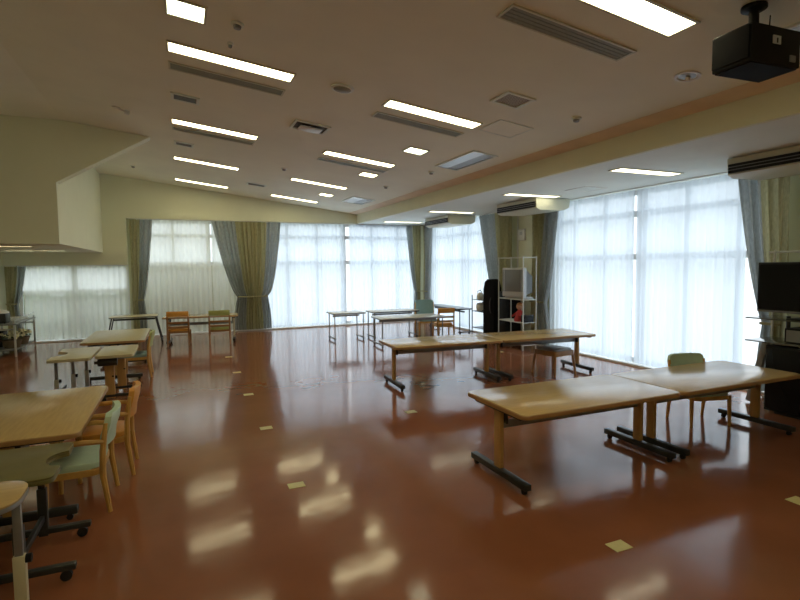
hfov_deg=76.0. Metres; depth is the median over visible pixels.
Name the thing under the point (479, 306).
rice cooker
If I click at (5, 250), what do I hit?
strip light
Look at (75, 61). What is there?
ceiling
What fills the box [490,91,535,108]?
ceiling vent
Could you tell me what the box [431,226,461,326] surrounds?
sheer curtain
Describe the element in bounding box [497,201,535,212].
outlet
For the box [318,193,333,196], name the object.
light
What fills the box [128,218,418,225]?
rail
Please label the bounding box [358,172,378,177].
light
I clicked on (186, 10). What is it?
light
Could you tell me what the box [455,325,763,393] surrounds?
baseboard
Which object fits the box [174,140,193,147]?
ceiling vent
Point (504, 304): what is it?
base cabinet
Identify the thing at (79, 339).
baseboard
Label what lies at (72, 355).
table
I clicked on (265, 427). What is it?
floor plate
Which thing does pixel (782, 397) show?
tv stand
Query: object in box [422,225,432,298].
curtain
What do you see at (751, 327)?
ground
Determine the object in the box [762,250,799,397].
wire rack
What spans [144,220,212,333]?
sheer curtain
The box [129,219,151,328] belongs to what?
curtain
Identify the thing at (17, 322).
shelf
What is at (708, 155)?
ceiling
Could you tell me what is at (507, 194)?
recessed light
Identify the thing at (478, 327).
trolley
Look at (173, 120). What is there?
fluorescent light
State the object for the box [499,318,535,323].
shelf
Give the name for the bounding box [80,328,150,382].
table
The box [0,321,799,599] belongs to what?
floor
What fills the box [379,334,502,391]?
table
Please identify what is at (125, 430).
armchair
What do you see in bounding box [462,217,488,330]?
sheer curtain
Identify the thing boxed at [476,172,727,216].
rail
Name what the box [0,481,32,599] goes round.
table
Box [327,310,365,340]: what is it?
folding table
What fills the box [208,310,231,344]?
dining chair
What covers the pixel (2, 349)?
shelf
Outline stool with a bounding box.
[531,345,575,376]
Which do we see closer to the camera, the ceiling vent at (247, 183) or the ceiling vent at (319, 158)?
the ceiling vent at (319, 158)
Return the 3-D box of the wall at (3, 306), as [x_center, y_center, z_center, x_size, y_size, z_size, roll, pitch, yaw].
[-5.857,-0.475,3.821,0.170,4.060,17.680,-2,4,-23]
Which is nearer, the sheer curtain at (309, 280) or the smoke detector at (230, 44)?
the smoke detector at (230, 44)
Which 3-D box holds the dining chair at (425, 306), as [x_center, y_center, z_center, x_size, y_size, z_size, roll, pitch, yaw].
[0.679,0.432,13.192,0.552,0.862,0.497,-2,4,-15]
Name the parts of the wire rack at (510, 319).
post, post, frame, post, post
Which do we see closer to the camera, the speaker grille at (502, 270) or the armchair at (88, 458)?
the armchair at (88, 458)
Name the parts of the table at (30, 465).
leg, leg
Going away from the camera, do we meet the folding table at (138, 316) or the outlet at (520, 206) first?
the outlet at (520, 206)
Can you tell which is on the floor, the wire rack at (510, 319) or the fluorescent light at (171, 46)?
the wire rack at (510, 319)
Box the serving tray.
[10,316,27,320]
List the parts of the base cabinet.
door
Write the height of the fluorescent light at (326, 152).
0.161 m
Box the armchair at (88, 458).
[45,400,120,512]
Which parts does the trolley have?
post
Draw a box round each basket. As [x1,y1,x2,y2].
[0,330,22,348]
[10,328,31,343]
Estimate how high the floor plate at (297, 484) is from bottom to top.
0.003 m
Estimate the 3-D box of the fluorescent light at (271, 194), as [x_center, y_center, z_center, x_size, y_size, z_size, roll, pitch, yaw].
[-2.735,-2.628,13.291,1.212,0.161,0.250,-2,4,-23]
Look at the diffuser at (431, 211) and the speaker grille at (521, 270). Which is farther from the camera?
the diffuser at (431, 211)
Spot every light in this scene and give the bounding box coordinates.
[0,246,32,246]
[5,250,65,250]
[164,0,207,24]
[166,40,295,82]
[171,118,258,140]
[173,156,239,170]
[174,178,227,188]
[270,194,317,202]
[290,177,347,189]
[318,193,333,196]
[322,150,395,167]
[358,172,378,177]
[382,99,483,128]
[384,221,422,222]
[402,146,429,155]
[428,211,475,213]
[502,193,561,197]
[576,0,700,37]
[608,167,683,175]
[674,71,701,81]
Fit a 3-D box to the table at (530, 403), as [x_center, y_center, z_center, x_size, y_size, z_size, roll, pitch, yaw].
[1.512,1.119,4.492,1.663,0.634,0.848,-2,4,-23]
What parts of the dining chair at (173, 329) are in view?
leg, backrest, seat, seat frame, leg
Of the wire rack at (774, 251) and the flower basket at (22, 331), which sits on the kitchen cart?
the flower basket at (22, 331)
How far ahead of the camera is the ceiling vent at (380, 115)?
6.41 m
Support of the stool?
on the floor
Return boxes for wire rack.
[498,256,536,350]
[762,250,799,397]
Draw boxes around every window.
[17,265,130,328]
[303,223,399,322]
[632,191,747,360]
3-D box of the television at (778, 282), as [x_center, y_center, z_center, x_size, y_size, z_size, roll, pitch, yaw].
[4.510,-0.088,5.519,0.250,0.645,1.180,-2,4,-23]
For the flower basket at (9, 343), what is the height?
0.356 m
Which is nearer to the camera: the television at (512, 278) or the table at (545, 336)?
the table at (545, 336)
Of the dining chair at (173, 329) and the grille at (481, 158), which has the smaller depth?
the grille at (481, 158)
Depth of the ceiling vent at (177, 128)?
7.93 m
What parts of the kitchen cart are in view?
post, post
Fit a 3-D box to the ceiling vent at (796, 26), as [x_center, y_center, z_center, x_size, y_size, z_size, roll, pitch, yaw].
[3.097,-1.842,3.124,0.419,0.066,1.360,-2,4,-23]
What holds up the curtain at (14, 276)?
hanging from the rail at (13, 265)
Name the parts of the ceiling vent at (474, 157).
panel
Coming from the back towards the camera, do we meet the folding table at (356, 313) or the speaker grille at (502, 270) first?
the folding table at (356, 313)
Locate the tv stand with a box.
[745,315,799,419]
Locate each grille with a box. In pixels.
[333,86,350,92]
[354,199,372,203]
[449,154,493,169]
[502,270,503,290]
[521,270,522,291]
[712,24,750,70]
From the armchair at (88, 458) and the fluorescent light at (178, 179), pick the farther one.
the fluorescent light at (178, 179)
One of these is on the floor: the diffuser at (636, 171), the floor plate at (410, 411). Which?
the floor plate at (410, 411)
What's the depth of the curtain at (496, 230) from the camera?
12.25 m
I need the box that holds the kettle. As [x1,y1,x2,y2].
[477,290,482,298]
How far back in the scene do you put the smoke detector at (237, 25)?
4.29 m
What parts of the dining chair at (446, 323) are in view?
leg, seat, seat frame, backrest, leg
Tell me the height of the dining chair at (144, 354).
0.732 m
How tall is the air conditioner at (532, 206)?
0.235 m
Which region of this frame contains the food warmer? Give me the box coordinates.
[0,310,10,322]
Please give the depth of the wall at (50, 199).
7.95 m
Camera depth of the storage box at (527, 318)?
10.43 m
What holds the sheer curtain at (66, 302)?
hanging from the wall at (122, 198)
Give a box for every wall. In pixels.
[0,115,149,251]
[0,174,423,328]
[0,253,7,331]
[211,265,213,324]
[430,175,799,330]
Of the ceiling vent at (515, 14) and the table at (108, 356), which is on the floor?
the table at (108, 356)
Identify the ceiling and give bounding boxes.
[0,0,799,212]
[356,114,799,225]
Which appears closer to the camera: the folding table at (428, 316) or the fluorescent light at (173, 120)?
the fluorescent light at (173, 120)
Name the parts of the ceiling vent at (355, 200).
panel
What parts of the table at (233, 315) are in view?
leg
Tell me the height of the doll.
0.397 m
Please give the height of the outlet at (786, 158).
0.105 m
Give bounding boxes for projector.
[712,0,799,82]
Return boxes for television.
[502,268,532,298]
[757,262,799,320]
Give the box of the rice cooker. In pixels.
[476,302,482,310]
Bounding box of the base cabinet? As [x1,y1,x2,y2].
[499,291,520,331]
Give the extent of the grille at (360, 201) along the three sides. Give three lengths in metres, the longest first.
0.900 x 0.247 x 0.005 m
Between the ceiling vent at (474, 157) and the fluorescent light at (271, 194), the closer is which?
the ceiling vent at (474, 157)
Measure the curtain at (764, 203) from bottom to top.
2.935 m
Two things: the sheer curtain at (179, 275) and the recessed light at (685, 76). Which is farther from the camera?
the sheer curtain at (179, 275)
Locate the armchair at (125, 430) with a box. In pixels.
[75,381,140,483]
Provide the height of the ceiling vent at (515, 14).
0.158 m
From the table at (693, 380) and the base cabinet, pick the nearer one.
the table at (693, 380)
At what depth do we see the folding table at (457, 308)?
12.98 m
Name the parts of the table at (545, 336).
leg, leg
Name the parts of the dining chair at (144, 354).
seat, seat frame, leg, backrest, leg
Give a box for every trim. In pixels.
[350,66,799,214]
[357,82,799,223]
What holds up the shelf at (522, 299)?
attached to the wire rack at (510, 319)
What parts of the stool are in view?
leg, seat, seat frame, leg, leg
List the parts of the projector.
panel, socket plate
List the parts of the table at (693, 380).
leg, leg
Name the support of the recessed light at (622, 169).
in the ceiling at (708, 155)
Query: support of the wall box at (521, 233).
attached to the wall at (525, 222)
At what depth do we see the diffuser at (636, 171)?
7.02 m
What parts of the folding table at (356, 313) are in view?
leg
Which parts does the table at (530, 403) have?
leg, leg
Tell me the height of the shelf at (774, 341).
0.014 m
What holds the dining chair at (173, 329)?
on the floor
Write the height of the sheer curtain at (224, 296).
2.935 m
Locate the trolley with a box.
[472,295,483,333]
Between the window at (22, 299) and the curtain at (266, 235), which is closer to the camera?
the window at (22, 299)
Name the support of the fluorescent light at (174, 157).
attached to the ceiling at (75, 61)
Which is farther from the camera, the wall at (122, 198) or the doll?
the wall at (122, 198)
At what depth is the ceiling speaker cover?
5.45 m
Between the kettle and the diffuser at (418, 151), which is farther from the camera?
the kettle
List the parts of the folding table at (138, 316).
leg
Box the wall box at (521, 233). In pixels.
[517,216,525,267]
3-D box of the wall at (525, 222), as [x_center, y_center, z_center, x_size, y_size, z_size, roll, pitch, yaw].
[4.433,-0.349,8.249,0.250,3.000,17.680,-2,4,-23]
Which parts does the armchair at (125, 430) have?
leg, seat, armrest, armrest, seat frame, leg, backrest, leg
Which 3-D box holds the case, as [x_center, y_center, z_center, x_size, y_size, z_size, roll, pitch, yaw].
[2.109,0.231,11.780,0.334,1.420,0.300,-4,5,-43]
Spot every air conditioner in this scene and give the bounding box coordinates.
[425,215,475,227]
[497,197,569,215]
[727,145,799,179]
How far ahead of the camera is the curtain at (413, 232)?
15.94 m
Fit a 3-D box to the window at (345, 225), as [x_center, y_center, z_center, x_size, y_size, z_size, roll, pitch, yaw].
[-1.699,-0.762,15.368,4.700,3.000,0.080,-2,4,-23]
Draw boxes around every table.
[0,385,107,526]
[0,442,91,584]
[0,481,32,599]
[46,347,100,389]
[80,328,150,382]
[94,344,141,401]
[109,314,163,341]
[162,313,237,343]
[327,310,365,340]
[365,308,419,338]
[371,313,445,347]
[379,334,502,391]
[429,304,471,334]
[468,374,679,494]
[479,328,595,380]
[611,361,799,458]
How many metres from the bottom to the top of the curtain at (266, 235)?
2.935 m
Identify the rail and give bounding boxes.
[13,265,86,265]
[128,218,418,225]
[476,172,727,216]
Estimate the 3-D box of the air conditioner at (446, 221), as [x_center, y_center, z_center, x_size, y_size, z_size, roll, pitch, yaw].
[1.288,-2.046,13.377,0.820,0.235,1.280,-2,4,-23]
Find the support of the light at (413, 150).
attached to the ceiling at (75, 61)
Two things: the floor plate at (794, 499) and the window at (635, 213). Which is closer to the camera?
the floor plate at (794, 499)
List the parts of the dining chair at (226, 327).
leg, backrest, seat, seat frame, leg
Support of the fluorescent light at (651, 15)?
attached to the ceiling at (75, 61)
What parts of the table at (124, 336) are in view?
leg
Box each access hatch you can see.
[479,119,533,137]
[565,186,605,191]
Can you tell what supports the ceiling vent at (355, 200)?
in the ceiling at (75, 61)
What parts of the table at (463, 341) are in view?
leg, leg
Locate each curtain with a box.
[4,267,25,338]
[23,266,129,340]
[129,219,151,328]
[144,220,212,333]
[211,221,254,329]
[211,222,236,329]
[252,222,280,328]
[268,223,345,327]
[349,225,414,322]
[406,226,421,313]
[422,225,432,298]
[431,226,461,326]
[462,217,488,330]
[479,213,511,290]
[529,211,557,345]
[549,190,634,361]
[634,174,745,367]
[738,176,789,391]
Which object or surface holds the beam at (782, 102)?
attached to the wall at (122, 198)
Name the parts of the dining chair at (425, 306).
backrest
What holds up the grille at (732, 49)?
attached to the projector
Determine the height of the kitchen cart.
0.790 m
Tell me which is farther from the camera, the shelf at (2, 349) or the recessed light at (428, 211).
the recessed light at (428, 211)
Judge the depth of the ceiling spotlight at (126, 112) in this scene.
7.02 m
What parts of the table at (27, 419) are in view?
leg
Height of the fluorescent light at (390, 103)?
0.161 m
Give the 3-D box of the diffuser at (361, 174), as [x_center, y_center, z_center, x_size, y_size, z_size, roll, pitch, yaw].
[-0.592,-2.342,9.575,0.280,0.007,0.270,5,1,-23]
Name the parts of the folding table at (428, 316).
leg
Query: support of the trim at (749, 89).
attached to the wall at (122, 198)
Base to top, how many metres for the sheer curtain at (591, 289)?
2.935 m
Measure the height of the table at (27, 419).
0.634 m
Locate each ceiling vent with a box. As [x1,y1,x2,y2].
[168,61,284,95]
[170,91,199,105]
[172,125,253,145]
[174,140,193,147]
[246,182,266,187]
[290,119,330,134]
[317,157,387,172]
[341,196,374,204]
[371,111,463,136]
[435,150,497,170]
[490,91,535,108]
[497,3,636,61]
[784,21,799,31]
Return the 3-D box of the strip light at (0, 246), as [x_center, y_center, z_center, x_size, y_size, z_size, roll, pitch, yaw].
[-6.650,-0.893,8.479,0.940,0.012,0.110,-2,4,-23]
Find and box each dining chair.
[124,329,154,376]
[166,311,191,346]
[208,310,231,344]
[415,299,436,334]
[432,308,454,335]
[666,353,731,427]
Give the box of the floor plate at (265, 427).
[259,426,272,429]
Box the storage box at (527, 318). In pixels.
[521,314,533,322]
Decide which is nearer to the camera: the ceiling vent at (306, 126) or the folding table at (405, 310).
the ceiling vent at (306, 126)
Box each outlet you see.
[425,218,447,225]
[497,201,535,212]
[728,151,799,173]
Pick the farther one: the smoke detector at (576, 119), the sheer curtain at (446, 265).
the sheer curtain at (446, 265)
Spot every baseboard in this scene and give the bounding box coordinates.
[32,321,410,342]
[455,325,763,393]
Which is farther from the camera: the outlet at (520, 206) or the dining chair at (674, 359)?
the outlet at (520, 206)
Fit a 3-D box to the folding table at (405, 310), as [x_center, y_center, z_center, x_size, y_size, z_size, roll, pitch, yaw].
[-0.183,0.579,12.604,1.208,0.660,0.608,-2,4,-23]
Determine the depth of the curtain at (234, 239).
13.90 m
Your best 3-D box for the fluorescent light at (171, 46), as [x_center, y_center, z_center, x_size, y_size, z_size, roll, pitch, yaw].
[-1.667,-2.368,5.110,1.212,0.161,0.250,-2,4,-23]
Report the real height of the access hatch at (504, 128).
0.067 m
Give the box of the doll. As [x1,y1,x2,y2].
[512,302,521,321]
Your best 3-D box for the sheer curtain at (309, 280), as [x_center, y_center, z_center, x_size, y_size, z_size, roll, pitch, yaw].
[-2.796,-0.717,14.693,2.550,2.935,0.058,-2,4,-23]
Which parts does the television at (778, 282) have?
trim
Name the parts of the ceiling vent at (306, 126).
plate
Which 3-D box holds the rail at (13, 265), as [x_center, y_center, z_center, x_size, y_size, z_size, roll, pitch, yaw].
[-8.011,-0.835,12.346,2.530,0.014,0.024,-2,4,-23]
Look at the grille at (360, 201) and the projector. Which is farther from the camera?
the grille at (360, 201)
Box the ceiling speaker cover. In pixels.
[331,83,353,93]
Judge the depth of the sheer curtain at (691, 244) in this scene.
7.75 m
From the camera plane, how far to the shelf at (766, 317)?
5.98 m
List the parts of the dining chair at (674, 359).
leg, backrest, leg, leg, seat frame, seat, leg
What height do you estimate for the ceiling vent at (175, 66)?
0.158 m
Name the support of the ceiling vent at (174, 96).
in the ceiling at (75, 61)
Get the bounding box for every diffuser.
[360,173,376,176]
[405,148,426,154]
[431,211,469,212]
[613,169,678,175]
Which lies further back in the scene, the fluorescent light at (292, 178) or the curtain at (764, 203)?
the fluorescent light at (292, 178)
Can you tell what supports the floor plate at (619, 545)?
on the floor
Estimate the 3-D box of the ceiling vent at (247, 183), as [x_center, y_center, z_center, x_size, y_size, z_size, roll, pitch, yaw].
[-3.316,-2.659,11.819,0.429,0.067,0.290,-2,4,-23]
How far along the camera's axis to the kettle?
12.37 m
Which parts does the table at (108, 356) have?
leg, leg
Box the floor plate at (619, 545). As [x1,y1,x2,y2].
[605,539,632,552]
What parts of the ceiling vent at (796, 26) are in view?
panel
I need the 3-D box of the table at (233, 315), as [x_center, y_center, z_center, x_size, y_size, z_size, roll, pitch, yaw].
[-4.654,0.674,12.051,1.638,0.640,0.708,-2,4,-17]
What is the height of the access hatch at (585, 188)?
0.009 m
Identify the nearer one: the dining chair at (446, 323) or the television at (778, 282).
the television at (778, 282)
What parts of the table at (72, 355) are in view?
post, leg, post, leg, leg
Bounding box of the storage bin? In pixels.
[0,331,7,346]
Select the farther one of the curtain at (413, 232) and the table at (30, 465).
the curtain at (413, 232)
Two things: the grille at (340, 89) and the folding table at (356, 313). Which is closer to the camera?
the grille at (340, 89)
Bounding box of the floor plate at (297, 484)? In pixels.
[287,481,305,488]
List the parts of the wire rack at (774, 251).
post, rail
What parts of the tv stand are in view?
leg, door, post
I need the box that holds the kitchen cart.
[0,312,35,356]
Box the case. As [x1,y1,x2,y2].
[483,279,500,332]
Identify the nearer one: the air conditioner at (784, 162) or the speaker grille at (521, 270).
the air conditioner at (784, 162)
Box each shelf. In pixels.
[0,317,35,325]
[0,340,34,351]
[499,297,535,300]
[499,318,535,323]
[745,315,799,322]
[745,336,799,346]
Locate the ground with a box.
[346,285,761,365]
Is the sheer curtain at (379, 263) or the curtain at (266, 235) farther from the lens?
the sheer curtain at (379, 263)
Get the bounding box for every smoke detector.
[227,42,233,48]
[231,20,243,30]
[571,116,581,122]
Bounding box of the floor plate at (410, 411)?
[404,410,416,413]
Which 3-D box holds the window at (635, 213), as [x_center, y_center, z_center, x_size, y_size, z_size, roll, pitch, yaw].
[4.220,-0.378,8.707,0.080,3.000,4.410,-2,4,-23]
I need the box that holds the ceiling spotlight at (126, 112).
[112,106,129,114]
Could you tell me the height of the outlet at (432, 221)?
0.105 m
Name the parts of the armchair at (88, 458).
leg, leg, seat, seat frame, armrest, armrest, leg, backrest, leg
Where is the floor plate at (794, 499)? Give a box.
[785,496,799,504]
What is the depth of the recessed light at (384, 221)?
14.74 m
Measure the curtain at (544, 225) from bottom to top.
2.935 m

